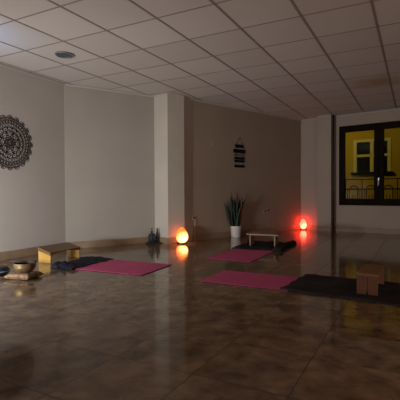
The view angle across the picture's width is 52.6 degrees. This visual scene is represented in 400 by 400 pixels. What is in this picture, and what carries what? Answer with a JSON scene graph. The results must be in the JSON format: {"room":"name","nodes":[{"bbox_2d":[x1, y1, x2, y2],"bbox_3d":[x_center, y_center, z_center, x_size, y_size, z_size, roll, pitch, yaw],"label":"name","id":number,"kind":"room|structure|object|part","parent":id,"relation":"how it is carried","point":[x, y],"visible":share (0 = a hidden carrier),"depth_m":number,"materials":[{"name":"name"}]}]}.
{"room":"exercise studio","nodes":[
{"label":"exercise studio","id":0,"kind":"room"},
{"bbox_2d":[0,66,65,251],"bbox_3d":[-3.940,-0.419,2.421,0.150,2.471,8.200,0,1,27],"label":"wall","id":1,"kind":"structure","parent":0,"point":[32,196],"depth_m":5.52,"materials":[{"name":"paint"}]},
{"bbox_2d":[0,115,32,169],"bbox_3d":[-2.441,-0.735,5.199,0.003,0.710,0.710,0,1,27],"label":"mandala","id":2,"kind":"object","parent":1,"relation":"attached to","point":[11,143],"visible":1,"depth_m":5.25,"materials":[{"name":"black"}]},
{"bbox_2d":[0,132,18,153],"bbox_3d":[-2.441,-0.735,5.199,0.003,0.287,0.287,0,1,27],"label":"flower","id":3,"kind":"object","parent":2,"relation":"on","point":[11,143],"depth_m":5.19,"materials":[{"name":"black"}]},
{"bbox_2d":[0,63,64,84],"bbox_3d":[-3.869,-1.638,2.359,0.030,0.024,8.200,0,1,27],"label":"trim","id":4,"kind":"structure","parent":1,"relation":"attached to","point":[3,65],"depth_m":5.46,"materials":[{"name":"grey paint"}]},
{"bbox_2d":[0,242,65,260],"bbox_3d":[-3.863,0.764,2.406,0.012,0.105,8.200,0,1,27],"label":"baseboard","id":5,"kind":"structure","parent":1,"relation":"attached to","point":[18,253],"depth_m":5.31,"materials":[{"name":"brown stone"}]},
{"bbox_2d":[64,85,154,241],"bbox_3d":[-1.432,-0.507,6.500,1.479,2.471,0.150,-1,1,-32],"label":"wall","id":6,"kind":"structure","parent":0,"point":[109,136],"depth_m":6.40,"materials":[{"name":"beige paint"}]},
{"bbox_2d":[65,84,153,96],"bbox_3d":[-1.391,-1.726,6.404,1.479,0.024,0.023,-1,1,-32],"label":"trim","id":7,"kind":"structure","parent":6,"relation":"attached to","point":[65,84],"depth_m":6.36,"materials":[{"name":"grey paint"}]},
{"bbox_2d":[70,237,149,247],"bbox_3d":[-1.384,0.676,6.454,1.479,0.105,0.013,-1,1,-32],"label":"baseboard","id":8,"kind":"structure","parent":6,"relation":"attached to","point":[139,240],"depth_m":6.43,"materials":[{"name":"brown stone"}]},
{"bbox_2d":[154,92,192,241],"bbox_3d":[-0.380,-0.519,6.868,0.765,2.471,0.432,-1,1,-16],"label":"wall pillar","id":9,"kind":"structure","parent":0,"point":[173,164],"depth_m":6.73,"materials":[{"name":"paint"}]},
{"bbox_2d":[155,237,167,243],"bbox_3d":[-0.645,0.668,6.734,0.334,0.105,0.012,1,1,44],"label":"baseboard","id":10,"kind":"structure","parent":9,"relation":"attached to","point":[163,240],"depth_m":6.68,"materials":[{"name":"brown stone"}]},
{"bbox_2d":[168,237,177,243],"bbox_3d":[-0.386,0.667,6.721,0.330,0.105,0.012,-1,1,-38],"label":"baseboard","id":11,"kind":"structure","parent":9,"relation":"attached to","point":[172,240],"depth_m":6.66,"materials":[{"name":"brown stone"}]},
{"bbox_2d":[167,92,184,96],"bbox_3d":[-0.394,-1.735,6.671,0.330,0.024,0.022,-1,1,-38],"label":"trim","id":12,"kind":"structure","parent":9,"relation":"attached to","point":[168,92],"depth_m":6.66,"materials":[{"name":"grey paint"}]},
{"bbox_2d":[0,229,399,399],"bbox_3d":[0.448,0.840,2.818,7.391,0.100,12.967,0,1,28],"label":"floor","id":13,"kind":"structure","parent":0,"point":[166,333],"depth_m":2.50,"materials":[{"name":"brown tile"}]},
{"bbox_2d":[0,265,10,275],"bbox_3d":[-2.097,0.730,4.184,0.255,0.089,0.255,0,1,0],"label":"round cushion","id":14,"kind":"object","parent":13,"relation":"on","point":[4,269],"visible":1,"depth_m":4.14,"materials":[{"name":"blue fabric"}]},
{"bbox_2d":[4,271,42,279],"bbox_3d":[-1.752,0.745,4.035,0.278,0.060,0.248,0,1,14],"label":"floor cushion","id":15,"kind":"object","parent":13,"relation":"on","point":[15,275],"visible":0.84,"depth_m":3.95,"materials":[{"name":"brown fabric"}]},
{"bbox_2d":[13,263,35,272],"bbox_3d":[-1.742,0.670,4.023,0.210,0.096,0.210,0,1,0],"label":"bowl","id":16,"kind":"object","parent":15,"relation":"on","point":[18,267],"visible":0.91,"depth_m":3.95,"materials":[{"name":"gold metal"}]},
{"bbox_2d":[10,260,36,262],"bbox_3d":[-1.751,0.612,4.013,0.273,0.029,0.030,0,1,6],"label":"striker","id":17,"kind":"object","parent":16,"relation":"on","point":[28,261],"visible":1,"depth_m":4.00,"materials":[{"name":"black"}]},
{"bbox_3d":[-1.794,0.613,4.018,0.185,0.018,0.018,0,1,6],"label":"handle","id":18,"kind":"part","parent":17,"relation":"part of","materials":[{"name":"black wood"}]},
{"bbox_2d":[38,242,79,263],"bbox_3d":[-1.770,0.660,5.120,0.200,0.189,0.535,0,1,24],"label":"bench","id":19,"kind":"object","parent":13,"relation":"on","point":[45,253],"visible":1,"depth_m":5.01,"materials":[{"name":"brown wood"}]},
{"bbox_3d":[-1.873,0.671,4.893,0.192,0.176,0.020,0,1,24],"label":"leg","id":20,"kind":"part","parent":19,"relation":"part of","materials":[{"name":"brown wood"}]},
{"bbox_3d":[-1.771,0.615,5.119,0.200,0.098,0.535,0,1,24],"label":"seat","id":21,"kind":"part","parent":19,"relation":"part of","materials":[{"name":"brown wood"}]},
{"bbox_3d":[-1.668,0.662,5.348,0.192,0.176,0.020,0,1,24],"label":"leg","id":22,"kind":"part","parent":19,"relation":"part of","materials":[{"name":"brown wood"}]},
{"bbox_2d":[76,260,171,275],"bbox_3d":[-0.890,0.757,4.609,0.940,0.008,0.660,0,1,24],"label":"yoga mat","id":23,"kind":"object","parent":13,"relation":"on","point":[110,266],"visible":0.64,"depth_m":4.53,"materials":[{"name":"plastic"}]},
{"bbox_2d":[50,256,112,269],"bbox_3d":[-1.396,0.718,4.859,0.458,0.080,0.849,0,1,16],"label":"patterned blanket","id":24,"kind":"object","parent":23,"relation":"on","point":[87,260],"visible":1,"depth_m":4.71,"materials":[{"name":"blue fabric"}]},
{"bbox_2d":[146,228,159,243],"bbox_3d":[-0.774,0.594,6.670,0.227,0.255,0.125,0,1,-12],"label":"seated statue","id":25,"kind":"object","parent":13,"relation":"on","point":[151,235],"visible":1,"depth_m":6.64,"materials":[{"name":"black stone"}]},
{"bbox_2d":[156,228,158,241],"bbox_3d":[-0.709,0.582,6.720,0.048,0.234,0.048,0,1,0],"label":"slim bottle","id":26,"kind":"object","parent":25,"relation":"on","point":[157,235],"visible":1,"depth_m":6.70,"materials":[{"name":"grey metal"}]},
{"bbox_2d":[176,227,187,243],"bbox_3d":[-0.294,0.584,6.664,0.197,0.270,0.196,0,1,0],"label":"salt lamp","id":27,"kind":"object","parent":13,"relation":"on","point":[181,236],"visible":1,"depth_m":6.60,"materials":[{"name":"orange stone"}]},
{"bbox_2d":[224,193,245,237],"bbox_3d":[0.660,0.261,7.581,0.445,0.874,0.208,0,1,0],"label":"snake plant","id":28,"kind":"object","parent":13,"relation":"on","point":[234,218],"visible":1,"depth_m":7.53,"materials":[{"name":"green plant"}]},
{"bbox_3d":[0.671,0.591,7.588,0.208,0.214,0.208,0,1,0],"label":"pot","id":29,"kind":"part","parent":28,"relation":"part of","materials":[{"name":"white ceramic"}]},
{"bbox_2d":[206,249,273,261],"bbox_3d":[0.624,0.733,5.567,0.600,0.008,1.240,0,1,27],"label":"yoga mat","id":30,"kind":"object","parent":13,"relation":"on","point":[242,255],"visible":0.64,"depth_m":5.35,"materials":[{"name":"plastic"}]},
{"bbox_2d":[200,270,298,290],"bbox_3d":[0.505,0.765,3.897,0.840,0.008,0.580,0,1,28],"label":"yoga mat","id":31,"kind":"object","parent":13,"relation":"on","point":[247,279],"visible":0.79,"depth_m":3.87,"materials":[{"name":"plastic"}]},
{"bbox_2d":[232,240,296,251],"bbox_3d":[1.017,0.683,6.319,0.804,0.075,1.075,0,1,25],"label":"blanket","id":32,"kind":"object","parent":13,"relation":"on","point":[258,245],"visible":0.9,"depth_m":6.08,"materials":[{"name":"grey fabric"}]},
{"bbox_2d":[247,231,280,246],"bbox_3d":[0.988,0.605,6.275,0.500,0.205,0.170,0,1,27],"label":"bench","id":33,"kind":"object","parent":32,"relation":"on","point":[251,234],"visible":0.98,"depth_m":6.25,"materials":[{"name":"brown wood"}]},
{"bbox_3d":[0.814,0.615,6.363,0.020,0.182,0.162,0,1,27],"label":"leg","id":34,"kind":"part","parent":33,"relation":"part of","materials":[{"name":"brown wood"}]},
{"bbox_3d":[0.988,0.523,6.273,0.500,0.041,0.170,0,1,27],"label":"seat","id":35,"kind":"part","parent":33,"relation":"part of","materials":[{"name":"brown wood"}]},
{"bbox_3d":[1.162,0.617,6.186,0.020,0.182,0.162,0,1,27],"label":"leg","id":36,"kind":"part","parent":33,"relation":"part of","materials":[{"name":"brown wood"}]},
{"bbox_2d":[300,219,306,229],"bbox_3d":[2.304,0.541,9.042,0.153,0.243,0.151,0,1,19],"label":"salt lamp","id":37,"kind":"object","parent":13,"relation":"on","point":[303,224],"visible":1,"depth_m":8.99,"materials":[{"name":"orange stone"}]},
{"bbox_2d":[280,274,399,306],"bbox_3d":[1.615,0.760,3.319,1.761,0.029,0.802,0,1,32],"label":"blanket","id":38,"kind":"object","parent":13,"relation":"on","point":[314,284],"visible":0.9,"depth_m":3.46,"materials":[{"name":"grey fabric"}]},
{"bbox_2d":[356,263,384,295],"bbox_3d":[1.465,0.672,3.468,0.168,0.172,0.490,0,1,30],"label":"bench","id":39,"kind":"object","parent":38,"relation":"on","point":[369,276],"visible":1,"depth_m":3.28,"materials":[{"name":"brown wood"}]},
{"bbox_3d":[1.351,0.687,3.270,0.160,0.150,0.020,0,1,30],"label":"leg","id":40,"kind":"part","parent":39,"relation":"part of","materials":[{"name":"brown wood"}]},
{"bbox_3d":[1.465,0.597,3.467,0.168,0.022,0.490,0,1,30],"label":"seat","id":41,"kind":"part","parent":39,"relation":"part of","materials":[{"name":"brown wood"}]},
{"bbox_3d":[1.580,0.679,3.667,0.160,0.150,0.020,0,1,30],"label":"leg","id":42,"kind":"part","parent":39,"relation":"part of","materials":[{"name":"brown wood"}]},
{"bbox_2d":[0,0,399,119],"bbox_3d":[0.437,-1.729,2.769,7.391,0.104,12.967,0,1,28],"label":"ceiling","id":43,"kind":"structure","parent":0,"point":[297,59],"depth_m":4.58,"materials":[{"name":"tile"}]},
{"bbox_2d":[55,51,74,58],"bbox_3d":[-1.587,-1.702,4.759,0.224,0.014,0.224,0,1,0],"label":"recessed light","id":44,"kind":"object","parent":43,"relation":"in","point":[62,54],"visible":1,"depth_m":4.74,"materials":[{"name":"grey metal"}]},
{"bbox_2d":[57,53,71,56],"bbox_3d":[-1.587,-1.704,4.758,0.172,0.009,0.172,0,1,0],"label":"grille","id":45,"kind":"object","parent":44,"relation":"attached to","point":[58,54],"depth_m":4.75,"materials":[{"name":"grey metal"}]},
{"bbox_2d":[192,100,300,234],"bbox_3d":[0.912,-0.547,8.069,3.497,2.471,0.150,-1,1,-41],"label":"wall","id":46,"kind":"structure","parent":0,"point":[270,177],"depth_m":7.97,"materials":[{"name":"beige paint"}]},
{"bbox_2d":[233,137,244,167],"bbox_3d":[0.760,-0.918,7.817,0.330,0.583,0.015,-1,1,-41],"label":"plaque","id":47,"kind":"object","parent":46,"relation":"hanging from","point":[241,158],"visible":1,"depth_m":7.81,"materials":[{"name":"black wood"}]},
{"bbox_2d":[191,99,300,120],"bbox_3d":[1.038,-1.767,8.046,3.297,0.024,0.025,-1,1,-41],"label":"trim","id":48,"kind":"structure","parent":46,"relation":"attached to","point":[191,99],"depth_m":7.84,"materials":[{"name":"grey paint"}]},
{"bbox_2d":[192,225,300,240],"bbox_3d":[1.046,0.635,8.095,3.297,0.105,0.012,-1,1,-41],"label":"baseboard","id":49,"kind":"structure","parent":46,"relation":"attached to","point":[292,227],"depth_m":7.92,"materials":[{"name":"brown stone"}]},
{"bbox_2d":[317,115,332,231],"bbox_3d":[2.703,-0.567,8.719,0.300,2.471,0.180,1,1,38],"label":"wall column","id":50,"kind":"structure","parent":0,"point":[324,124],"depth_m":8.64,"materials":[{"name":"paint"}]},
{"bbox_2d":[317,226,330,231],"bbox_3d":[2.650,0.617,8.666,0.300,0.105,0.012,1,1,38],"label":"baseboard","id":51,"kind":"structure","parent":50,"relation":"attached to","point":[319,228],"depth_m":8.66,"materials":[{"name":"brown stone"}]},
{"bbox_2d":[332,115,334,231],"bbox_3d":[2.836,-0.565,8.605,0.042,2.470,0.042,0,1,0],"label":"drain pipe","id":52,"kind":"object","parent":50,"relation":"attached to","point":[333,115],"visible":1,"depth_m":8.59,"materials":[{"name":"black metal"}]},
{"bbox_2d":[301,108,399,228],"bbox_3d":[4.391,-0.555,7.691,5.127,2.471,0.250,1,1,38],"label":"wall","id":53,"kind":"structure","parent":0,"point":[385,217],"depth_m":8.64,"materials":[{"name":"paint"}]},
{"bbox_2d":[305,225,316,229],"bbox_3d":[2.462,0.611,9.037,0.449,0.105,0.012,1,1,38],"label":"baseboard","id":54,"kind":"structure","parent":53,"relation":"attached to","point":[308,227],"depth_m":9.02,"materials":[{"name":"brown stone"}]},
{"bbox_2d":[334,226,399,234],"bbox_3d":[4.613,0.633,7.381,4.378,0.105,0.014,1,1,38],"label":"baseboard","id":55,"kind":"structure","parent":53,"relation":"attached to","point":[336,228],"depth_m":8.29,"materials":[{"name":"brown stone"}]},
{"bbox_2d":[334,108,399,116],"bbox_3d":[4.599,-1.769,7.332,4.378,0.024,0.022,1,1,38],"label":"trim","id":56,"kind":"structure","parent":53,"relation":"attached to","point":[396,108],"depth_m":8.23,"materials":[{"name":"grey paint"}]},
{"bbox_2d":[339,121,399,205],"bbox_3d":[3.597,-0.717,8.136,1.600,1.665,0.168,1,1,38],"label":"window","id":57,"kind":"structure","parent":53,"relation":"in","point":[378,128],"depth_m":8.15,"materials":[{"name":"brown wood"}]},
{"bbox_2d":[345,178,399,198],"bbox_3d":[3.846,-0.171,8.442,2.600,0.560,0.045,1,1,38],"label":"railing","id":58,"kind":"object","parent":53,"relation":"in","point":[362,188],"depth_m":8.65,"materials":[{"name":"black metal"}]},
{"bbox_3d":[3.845,-0.441,8.437,2.600,0.020,0.020,1,1,38],"label":"rail","id":59,"kind":"part","parent":58,"relation":"part of","materials":[{"name":"black metal"}]},
{"bbox_3d":[3.845,-0.231,8.441,2.600,0.026,0.026,1,1,38],"label":"rail","id":60,"kind":"part","parent":58,"relation":"part of","materials":[{"name":"black metal"}]},
{"label":"outside","id":61,"kind":"structure","parent":0,"visible":0},
{"bbox_3d":[7.180,4.639,11.940,18.000,0.100,9.000,1,1,38],"label":"floor","id":62,"kind":"structure","parent":61,"visible":0},
{"bbox_2d":[345,128,399,198],"bbox_3d":[9.732,-0.419,11.745,16.000,10.000,0.420,1,1,38],"label":"house","id":63,"kind":"structure","parent":62,"relation":"on","point":[359,146],"depth_m":14.48,"materials":[{"name":"yellow paint"}]},
{"bbox_3d":[5.904,-1.247,14.614,0.460,0.600,0.010,1,1,38],"label":"pane","id":64,"kind":"part","parent":63,"relation":"part of","materials":[{"name":"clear glass"}]},
{"bbox_3d":[5.901,-1.857,14.603,0.460,0.440,0.010,1,1,38],"label":"pane","id":65,"kind":"part","parent":63,"relation":"part of","materials":[{"name":"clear glass"}]},
{"bbox_3d":[6.086,-0.959,14.379,1.400,0.070,0.170,1,1,38],"label":"window sill","id":66,"kind":"part","parent":63,"relation":"part of","materials":[{"name":"black metal"}]},
{"bbox_3d":[6.364,-1.242,14.261,0.460,0.600,0.010,1,1,38],"label":"pane","id":67,"kind":"part","parent":63,"relation":"part of","materials":[{"name":"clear glass"}]},
{"bbox_3d":[6.361,-1.852,14.249,0.460,0.440,0.010,1,1,38],"label":"pane","id":68,"kind":"part","parent":63,"relation":"part of","materials":[{"name":"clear glass"}]}
]}

